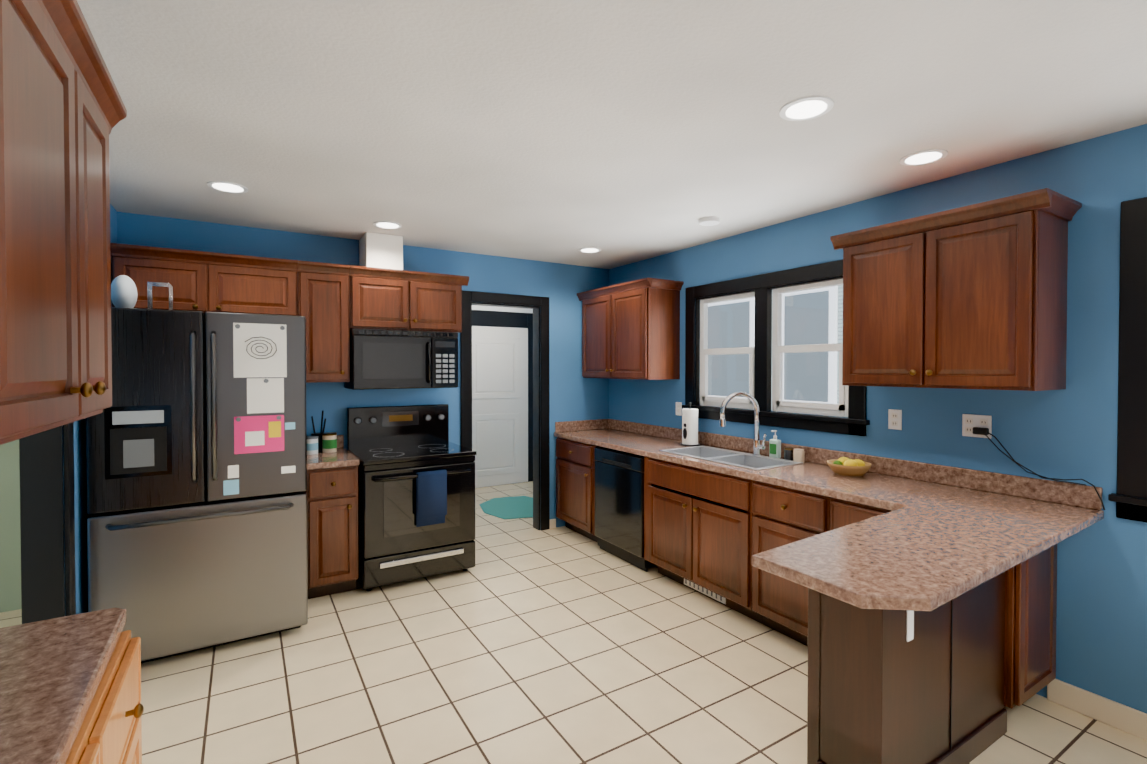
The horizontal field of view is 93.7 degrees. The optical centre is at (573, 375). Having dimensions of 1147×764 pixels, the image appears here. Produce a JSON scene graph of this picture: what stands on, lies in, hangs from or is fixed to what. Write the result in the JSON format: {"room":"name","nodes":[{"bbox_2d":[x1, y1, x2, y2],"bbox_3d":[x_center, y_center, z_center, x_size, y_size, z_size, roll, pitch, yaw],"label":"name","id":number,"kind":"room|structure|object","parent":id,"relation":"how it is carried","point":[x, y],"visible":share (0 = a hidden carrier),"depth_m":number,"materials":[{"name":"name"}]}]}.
{"room":"kitchen","nodes":[
{"label":"kitchen","id":0,"kind":"room"},
{"bbox_2d":[0,439,21,612],"bbox_3d":[-4.447,0.227,2.959,2.858,2.568,0.103,0,1,-31],"label":"wall","id":1,"kind":"structure","parent":0,"point":[10,569],"depth_m":3.42,"materials":[{"name":"green paint"}]},
{"bbox_2d":[63,204,116,613],"bbox_3d":[-1.392,0.257,0.825,0.123,2.568,6.213,0,1,-31],"label":"wall","id":2,"kind":"structure","parent":0,"point":[82,516],"depth_m":2.68,"materials":[{"name":"blue paint"}]},
{"bbox_2d":[0,64,7,444],"bbox_3d":[-0.728,-0.283,0.253,0.410,0.782,0.755,0,1,-31],"label":"upper cabinet","id":3,"kind":"object","parent":2,"relation":"attached to","point":[3,339],"depth_m":0.74,"materials":[{"name":"brown wood"}]},
{"bbox_2d":[0,0,91,441],"bbox_3d":[-1.045,-0.290,0.771,0.410,0.782,0.459,0,1,-31],"label":"upper cabinet","id":4,"kind":"object","parent":2,"relation":"attached to","point":[63,111],"depth_m":0.91,"materials":[{"name":"brown wood"}]},
{"bbox_2d":[19,422,75,623],"bbox_3d":[-2.103,0.409,1.988,0.160,2.230,1.109,0,1,-31],"label":"door frame","id":5,"kind":"structure","parent":2,"relation":"attached to","point":[47,525],"depth_m":2.38,"materials":[{"name":"black wood"}]},
{"bbox_2d":[88,36,123,415],"bbox_3d":[-1.262,-0.295,1.125,0.410,0.782,0.372,0,1,-31],"label":"upper cabinet","id":6,"kind":"object","parent":2,"relation":"attached to","point":[105,110],"depth_m":1.24,"materials":[{"name":"brown wood"}]},
{"bbox_2d":[117,212,608,526],"bbox_3d":[-1.330,0.204,4.578,4.149,2.568,0.123,0,1,-31],"label":"wall","id":7,"kind":"structure","parent":0,"point":[574,395],"depth_m":4.64,"materials":[{"name":"blue paint"}]},
{"bbox_2d":[110,243,297,315],"bbox_3d":[-2.412,-0.593,3.595,0.991,0.390,0.401,0,1,-31],"label":"upper cabinet","id":8,"kind":"object","parent":7,"relation":"attached to","point":[204,282],"visible":0.9,"depth_m":3.45,"materials":[{"name":"brown wood"}]},
{"bbox_2d":[298,260,349,382],"bbox_3d":[-1.845,-0.373,3.945,0.334,0.840,0.401,0,1,-31],"label":"upper cabinet","id":9,"kind":"object","parent":7,"relation":"attached to","point":[323,301],"visible":0.94,"depth_m":3.81,"materials":[{"name":"brown wood"}]},
{"bbox_2d":[359,232,402,269],"bbox_3d":[-1.506,-0.936,4.200,0.267,0.274,0.306,0,1,-31],"label":"enclosure","id":10,"kind":"object","parent":7,"relation":"attached to","point":[379,250],"visible":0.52,"depth_m":4.07,"materials":[{"name":"white paint"}]},
{"bbox_2d":[349,265,468,332],"bbox_3d":[-1.320,-0.573,4.264,0.893,0.450,0.401,0,1,-31],"label":"upper cabinet","id":11,"kind":"object","parent":7,"relation":"attached to","point":[388,299],"visible":0.98,"depth_m":4.09,"materials":[{"name":"brown wood"}]},
{"bbox_2d":[344,329,457,389],"bbox_3d":[-1.343,-0.122,4.221,0.785,0.440,0.457,0,1,-31],"label":"microwave","id":12,"kind":"object","parent":11,"relation":"attached to","point":[391,359],"visible":0.98,"depth_m":4.04,"materials":[{"name":"black"}]},
{"bbox_2d":[460,290,549,530],"bbox_3d":[-0.642,0.367,4.991,0.883,2.230,0.142,0,1,-31],"label":"door frame","id":13,"kind":"structure","parent":7,"relation":"attached to","point":[539,305],"depth_m":5.12,"materials":[{"name":"black wood"}]},
{"bbox_2d":[472,305,532,327],"bbox_3d":[-1.386,0.171,6.940,2.927,2.568,0.103,0,1,-31],"label":"wall","id":14,"kind":"structure","parent":0,"point":[502,309],"depth_m":7.12,"materials":[{"name":"white paint"}]},
{"bbox_2d":[472,326,527,487],"bbox_3d":[-1.018,0.406,7.040,0.965,2.085,0.114,0,1,-31],"label":"hall door","id":15,"kind":"structure","parent":14,"relation":"in","point":[500,401],"depth_m":7.09,"materials":[{"name":"white paint"}]},
{"bbox_2d":[472,310,532,481],"bbox_3d":[-1.042,0.303,7.078,1.171,2.300,0.020,0,1,-31],"label":"door frame","id":16,"kind":"structure","parent":14,"relation":"attached to","point":[500,319],"depth_m":7.30,"materials":[{"name":"black wood"}]},
{"bbox_2d":[0,481,1146,763],"bbox_3d":[-1.406,1.548,2.419,7.702,0.060,9.161,0,1,-31],"label":"floor","id":17,"kind":"structure","parent":0,"point":[522,641],"depth_m":2.65,"materials":[{"name":"tile"}]},
{"bbox_2d":[65,630,143,763],"bbox_3d":[-1.064,1.098,0.871,0.462,0.884,0.932,0,1,-31],"label":"base cabinet","id":18,"kind":"object","parent":17,"relation":"on","point":[110,731],"visible":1,"depth_m":1.09,"materials":[{"name":"brown wood"}]},
{"bbox_2d":[0,607,125,763],"bbox_3d":[-0.605,0.641,0.109,0.462,0.040,2.824,0,1,-31],"label":"countertop","id":19,"kind":"structure","parent":18,"relation":"on","point":[52,671],"depth_m":1.08,"materials":[{"name":"stone"}]},
{"bbox_2d":[86,307,307,662],"bbox_3d":[-2.220,0.579,3.292,0.972,1.855,1.088,0,1,-31],"label":"refrigerator","id":20,"kind":"object","parent":17,"relation":"on","point":[196,457],"visible":0.92,"depth_m":2.86,"materials":[{"name":"black"}]},
{"bbox_2d":[111,275,172,309],"bbox_3d":[-2.372,-0.445,2.955,0.266,0.200,0.205,0,1,-31],"label":"decoration","id":21,"kind":"object","parent":20,"relation":"on","point":[123,291],"visible":0.77,"depth_m":2.87,"materials":[{"name":"grey"}]},
{"bbox_2d":[305,465,358,598],"bbox_3d":[-1.761,1.056,3.846,0.320,0.885,0.692,0,1,-31],"label":"base cabinet","id":22,"kind":"object","parent":17,"relation":"on","point":[332,537],"visible":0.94,"depth_m":3.58,"materials":[{"name":"brown wood"}]},
{"bbox_2d":[307,435,359,469],"bbox_3d":[-1.768,0.538,3.852,0.329,0.140,0.659,0,1,-31],"label":"countertop","id":23,"kind":"structure","parent":22,"relation":"on","point":[342,457],"depth_m":3.66,"materials":[{"name":"laminate"}]},
{"bbox_2d":[307,436,317,454],"bbox_3d":[-1.897,0.504,3.894,0.089,0.125,0.096,0,1,-31],"label":"canister","id":24,"kind":"object","parent":23,"relation":"on","point":[312,445],"visible":0.75,"depth_m":3.86,"materials":[{"name":"ceramic"}]},
{"bbox_2d":[311,410,325,451],"bbox_3d":[-1.916,0.414,4.042,0.105,0.300,0.103,0,1,-31],"label":"utensil crock","id":25,"kind":"object","parent":23,"relation":"on","point":[319,435],"visible":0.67,"depth_m":4.01,"materials":[{"name":"black"}]},
{"bbox_2d":[322,432,336,452],"bbox_3d":[-1.807,0.495,3.985,0.102,0.140,0.109,0,1,-31],"label":"canister","id":26,"kind":"object","parent":23,"relation":"on","point":[329,442],"visible":1,"depth_m":3.95,"materials":[{"name":"beige"}]},
{"bbox_2d":[347,404,476,590],"bbox_3d":[-1.240,0.872,4.113,0.810,1.245,0.750,0,1,-31],"label":"stove","id":27,"kind":"object","parent":17,"relation":"on","point":[394,450],"visible":0.9,"depth_m":3.90,"materials":[{"name":"black metal"}]},
{"bbox_2d":[416,470,446,526],"bbox_3d":[-1.009,0.874,3.827,0.205,0.390,0.053,0,1,-31],"label":"towel","id":28,"kind":"object","parent":27,"relation":"hanging from","point":[431,497],"visible":0.94,"depth_m":3.81,"materials":[{"name":"blue fabric"}]},
{"bbox_2d":[479,496,532,518],"bbox_3d":[-0.632,1.463,6.011,0.822,0.008,0.965,0,1,-31],"label":"rug","id":29,"kind":"object","parent":17,"relation":"on","point":[515,507],"visible":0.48,"depth_m":5.95,"materials":[{"name":"teal fabric"}]},
{"bbox_2d":[556,437,597,542],"bbox_3d":[0.254,1.039,5.078,0.687,0.885,0.637,0,1,-31],"label":"base cabinet","id":30,"kind":"object","parent":17,"relation":"on","point":[575,486],"visible":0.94,"depth_m":4.88,"materials":[{"name":"brown wood"}]},
{"bbox_2d":[594,447,656,571],"bbox_3d":[0.622,1.053,4.497,0.661,0.872,0.641,0,1,-31],"label":"dishwasher","id":31,"kind":"object","parent":17,"relation":"on","point":[619,504],"visible":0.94,"depth_m":4.29,"materials":[{"name":"black metal"}]},
{"bbox_2d":[647,457,762,623],"bbox_3d":[1.058,1.057,3.765,0.687,0.885,0.965,0,1,-31],"label":"base cabinet","id":32,"kind":"object","parent":17,"relation":"on","point":[699,527],"visible":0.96,"depth_m":3.52,"materials":[{"name":"brown wood"}]},
{"bbox_2d":[594,445,647,560],"bbox_3d":[0.636,0.994,4.505,0.634,0.780,0.735,0,1,-31],"label":"filler panel","id":33,"kind":"object","parent":32,"relation":"attached to","point":[645,502],"visible":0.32,"depth_m":4.05,"materials":[{"name":"brown wood"}]},
{"bbox_2d":[684,579,725,603],"bbox_3d":[0.889,1.447,3.667,0.009,0.083,0.390,0,1,-31],"label":"air vent","id":34,"kind":"object","parent":32,"relation":"attached to","point":[717,597],"visible":0.54,"depth_m":3.65,"materials":[{"name":"white metal"}]},
{"bbox_2d":[554,419,1103,536],"bbox_3d":[1.079,0.540,3.754,0.654,0.140,3.802,0,1,-31],"label":"countertop","id":35,"kind":"structure","parent":32,"relation":"on","point":[1065,508],"depth_m":2.85,"materials":[{"name":"laminate"}]},
{"bbox_2d":[680,402,699,446],"bbox_3d":[0.939,0.387,4.327,0.154,0.347,0.154,0,1,-31],"label":"paper towel holder","id":36,"kind":"object","parent":35,"relation":"on","point":[689,426],"visible":1,"depth_m":4.27,"materials":[{"name":"black"}]},
{"bbox_2d":[659,446,803,469],"bbox_3d":[1.073,0.651,3.768,0.452,0.177,0.904,0,1,-31],"label":"sink","id":37,"kind":"object","parent":35,"relation":"in","point":[733,458],"visible":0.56,"depth_m":3.78,"materials":[{"name":"silver metal"}]},
{"bbox_2d":[720,392,765,455],"bbox_3d":[1.185,0.337,3.729,0.292,0.452,0.205,0,1,-31],"label":"faucet","id":38,"kind":"object","parent":35,"relation":"on","point":[757,445],"visible":1,"depth_m":3.75,"materials":[{"name":"silver metal"}]},
{"bbox_2d":[769,430,780,457],"bbox_3d":[1.385,0.473,3.704,0.058,0.193,0.074,0,1,-31],"label":"soap bottle","id":39,"kind":"object","parent":35,"relation":"on","point":[774,447],"visible":0.92,"depth_m":3.69,"materials":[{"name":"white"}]},
{"bbox_2d":[784,447,793,460],"bbox_3d":[1.457,0.529,3.640,0.062,0.082,0.062,0,1,-31],"label":"candle jar","id":40,"kind":"object","parent":35,"relation":"on","point":[788,453],"visible":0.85,"depth_m":3.61,"materials":[{"name":"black glass"}]},
{"bbox_2d":[793,448,804,462],"bbox_3d":[1.486,0.528,3.543,0.068,0.087,0.068,0,1,-31],"label":"candle jar","id":41,"kind":"object","parent":35,"relation":"on","point":[798,455],"visible":0.94,"depth_m":3.52,"materials":[{"name":"beige wax"}]},
{"bbox_2d":[827,457,871,476],"bbox_3d":[1.610,0.529,3.144,0.236,0.096,0.236,0,1,-31],"label":"fruit bowl","id":42,"kind":"object","parent":35,"relation":"on","point":[843,466],"visible":1,"depth_m":3.08,"materials":[{"name":"brown wood"}]},
{"bbox_2d":[752,480,830,645],"bbox_3d":[1.440,1.066,3.141,0.687,0.885,0.493,0,1,-31],"label":"base cabinet","id":43,"kind":"object","parent":17,"relation":"on","point":[782,516],"visible":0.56,"depth_m":3.01,"materials":[{"name":"brown wood"}]},
{"bbox_2d":[830,497,890,529],"bbox_3d":[1.685,1.071,2.741,0.687,0.885,0.443,0,1,-31],"label":"base cabinet","id":44,"kind":"object","parent":17,"relation":"on","point":[843,513],"visible":0.02,"depth_m":2.67,"materials":[{"name":"brown wood"}]},
{"bbox_2d":[752,499,1069,610],"bbox_3d":[1.176,0.616,1.907,1.110,0.040,0.549,0,1,-31],"label":"countertop","id":45,"kind":"structure","parent":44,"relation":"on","point":[937,535],"depth_m":1.78,"materials":[{"name":"laminate"}]},
{"bbox_2d":[807,572,1006,763],"bbox_3d":[1.361,1.080,2.156,0.962,0.885,0.292,0,1,-31],"label":"base cabinet","id":46,"kind":"object","parent":17,"relation":"on","point":[885,686],"visible":0.65,"depth_m":1.96,"materials":[{"name":"brown wood"}]},
{"bbox_2d":[1004,544,1056,708],"bbox_3d":[1.984,1.075,2.490,0.435,0.885,0.277,0,1,-31],"label":"base cabinet","id":47,"kind":"object","parent":17,"relation":"on","point":[1030,626],"visible":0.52,"depth_m":2.32,"materials":[{"name":"brown wood"}]},
{"bbox_2d":[77,0,1146,268],"bbox_3d":[-1.406,-1.079,2.382,7.702,0.060,9.161,0,1,-31],"label":"ceiling","id":48,"kind":"structure","parent":0,"point":[621,132],"depth_m":2.10,"materials":[{"name":"white paint"}]},
{"bbox_2d":[207,181,247,192],"bbox_3d":[-1.935,-1.054,3.010,0.194,0.008,0.194,0,1,14],"label":"recessed light","id":49,"kind":"object","parent":48,"relation":"in","point":[230,187],"depth_m":3.00,"materials":[{"name":"white plastic"}]},
{"bbox_2d":[373,221,401,228],"bbox_3d":[-1.317,-1.065,3.810,0.194,0.008,0.194,0,1,14],"label":"recessed light","id":50,"kind":"object","parent":48,"relation":"in","point":[381,224],"depth_m":3.80,"materials":[{"name":"white plastic"}]},
{"bbox_2d":[578,247,600,252],"bbox_3d":[0.140,-1.076,4.618,0.194,0.008,0.194,0,1,14],"label":"recessed light","id":51,"kind":"object","parent":48,"relation":"in","point":[587,249],"depth_m":4.61,"materials":[{"name":"white plastic"}]},
{"bbox_2d":[699,216,719,225],"bbox_3d":[0.928,-1.052,3.667,0.133,0.030,0.133,1,1,35],"label":"recessed light","id":52,"kind":"object","parent":48,"relation":"in","point":[711,220],"depth_m":3.63,"materials":[{"name":"white plastic"}]},
{"bbox_2d":[779,96,833,120],"bbox_3d":[0.910,-1.041,2.103,0.194,0.008,0.194,0,1,14],"label":"recessed light","id":53,"kind":"object","parent":48,"relation":"in","point":[806,108],"depth_m":2.09,"materials":[{"name":"white plastic"}]},
{"bbox_2d":[899,149,947,165],"bbox_3d":[1.684,-1.048,2.589,0.194,0.008,0.194,0,1,14],"label":"recessed light","id":54,"kind":"object","parent":48,"relation":"in","point":[928,156],"depth_m":2.57,"materials":[{"name":"white plastic"}]},
{"bbox_2d":[609,124,1146,713],"bbox_3d":[2.009,0.227,2.980,0.123,2.568,6.337,0,1,-31],"label":"wall","id":55,"kind":"structure","parent":0,"point":[1069,434],"depth_m":2.49,"materials":[{"name":"blue paint"}]},
{"bbox_2d":[577,278,683,379],"bbox_3d":[0.483,-0.390,4.958,0.401,0.835,1.099,0,1,-31],"label":"upper cabinet","id":56,"kind":"object","parent":55,"relation":"attached to","point":[630,329],"visible":1,"depth_m":4.62,"materials":[{"name":"brown wood"}]},
{"bbox_2d":[676,402,681,415],"bbox_3d":[0.907,0.287,4.649,0.013,0.115,0.074,0,1,-31],"label":"switch plate","id":57,"kind":"object","parent":55,"relation":"attached to","point":[679,408],"visible":1,"depth_m":4.64,"materials":[{"name":"white plastic"}]},
{"bbox_2d":[682,259,869,435],"bbox_3d":[1.387,-0.188,3.918,0.126,1.090,1.592,0,1,-31],"label":"window","id":58,"kind":"structure","parent":55,"relation":"in","point":[780,404],"depth_m":3.86,"materials":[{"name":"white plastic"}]},
{"bbox_2d":[550,519,1146,740],"bbox_3d":[1.686,1.459,2.728,0.709,0.110,6.213,0,1,-31],"label":"baseboard","id":59,"kind":"structure","parent":55,"relation":"attached to","point":[1125,718],"depth_m":2.36,"materials":[{"name":"beige wood"}]},
{"bbox_2d":[888,409,901,429],"bbox_3d":[1.855,0.254,3.103,0.009,0.115,0.074,0,1,-31],"label":"electrical outlet plate","id":60,"kind":"object","parent":55,"relation":"attached to","point":[895,419],"visible":1,"depth_m":3.10,"materials":[{"name":"white plastic"}]},
{"bbox_2d":[830,188,1081,390],"bbox_3d":[1.856,-0.358,2.716,0.401,0.835,0.955,0,1,-31],"label":"upper cabinet","id":61,"kind":"object","parent":55,"relation":"attached to","point":[973,296],"visible":1,"depth_m":2.48,"materials":[{"name":"brown wood"}]},
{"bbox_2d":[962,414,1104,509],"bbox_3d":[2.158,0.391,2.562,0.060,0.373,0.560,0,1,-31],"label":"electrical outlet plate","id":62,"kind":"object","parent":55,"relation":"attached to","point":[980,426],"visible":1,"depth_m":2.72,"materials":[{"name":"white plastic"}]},
{"bbox_2d":[1108,197,1146,522],"bbox_3d":[2.695,-0.057,1.735,0.075,1.350,1.386,0,1,-31],"label":"window","id":63,"kind":"structure","parent":55,"relation":"in","point":[1129,497],"depth_m":2.26,"materials":[{"name":"black"}]},
{"label":"outside","id":64,"kind":"structure","parent":0,"visible":0},
{"bbox_2d":[708,285,842,409],"bbox_3d":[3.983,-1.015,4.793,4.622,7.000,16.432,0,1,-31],"label":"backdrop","id":65,"kind":"structure","parent":64,"point":[792,323],"depth_m":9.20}
]}

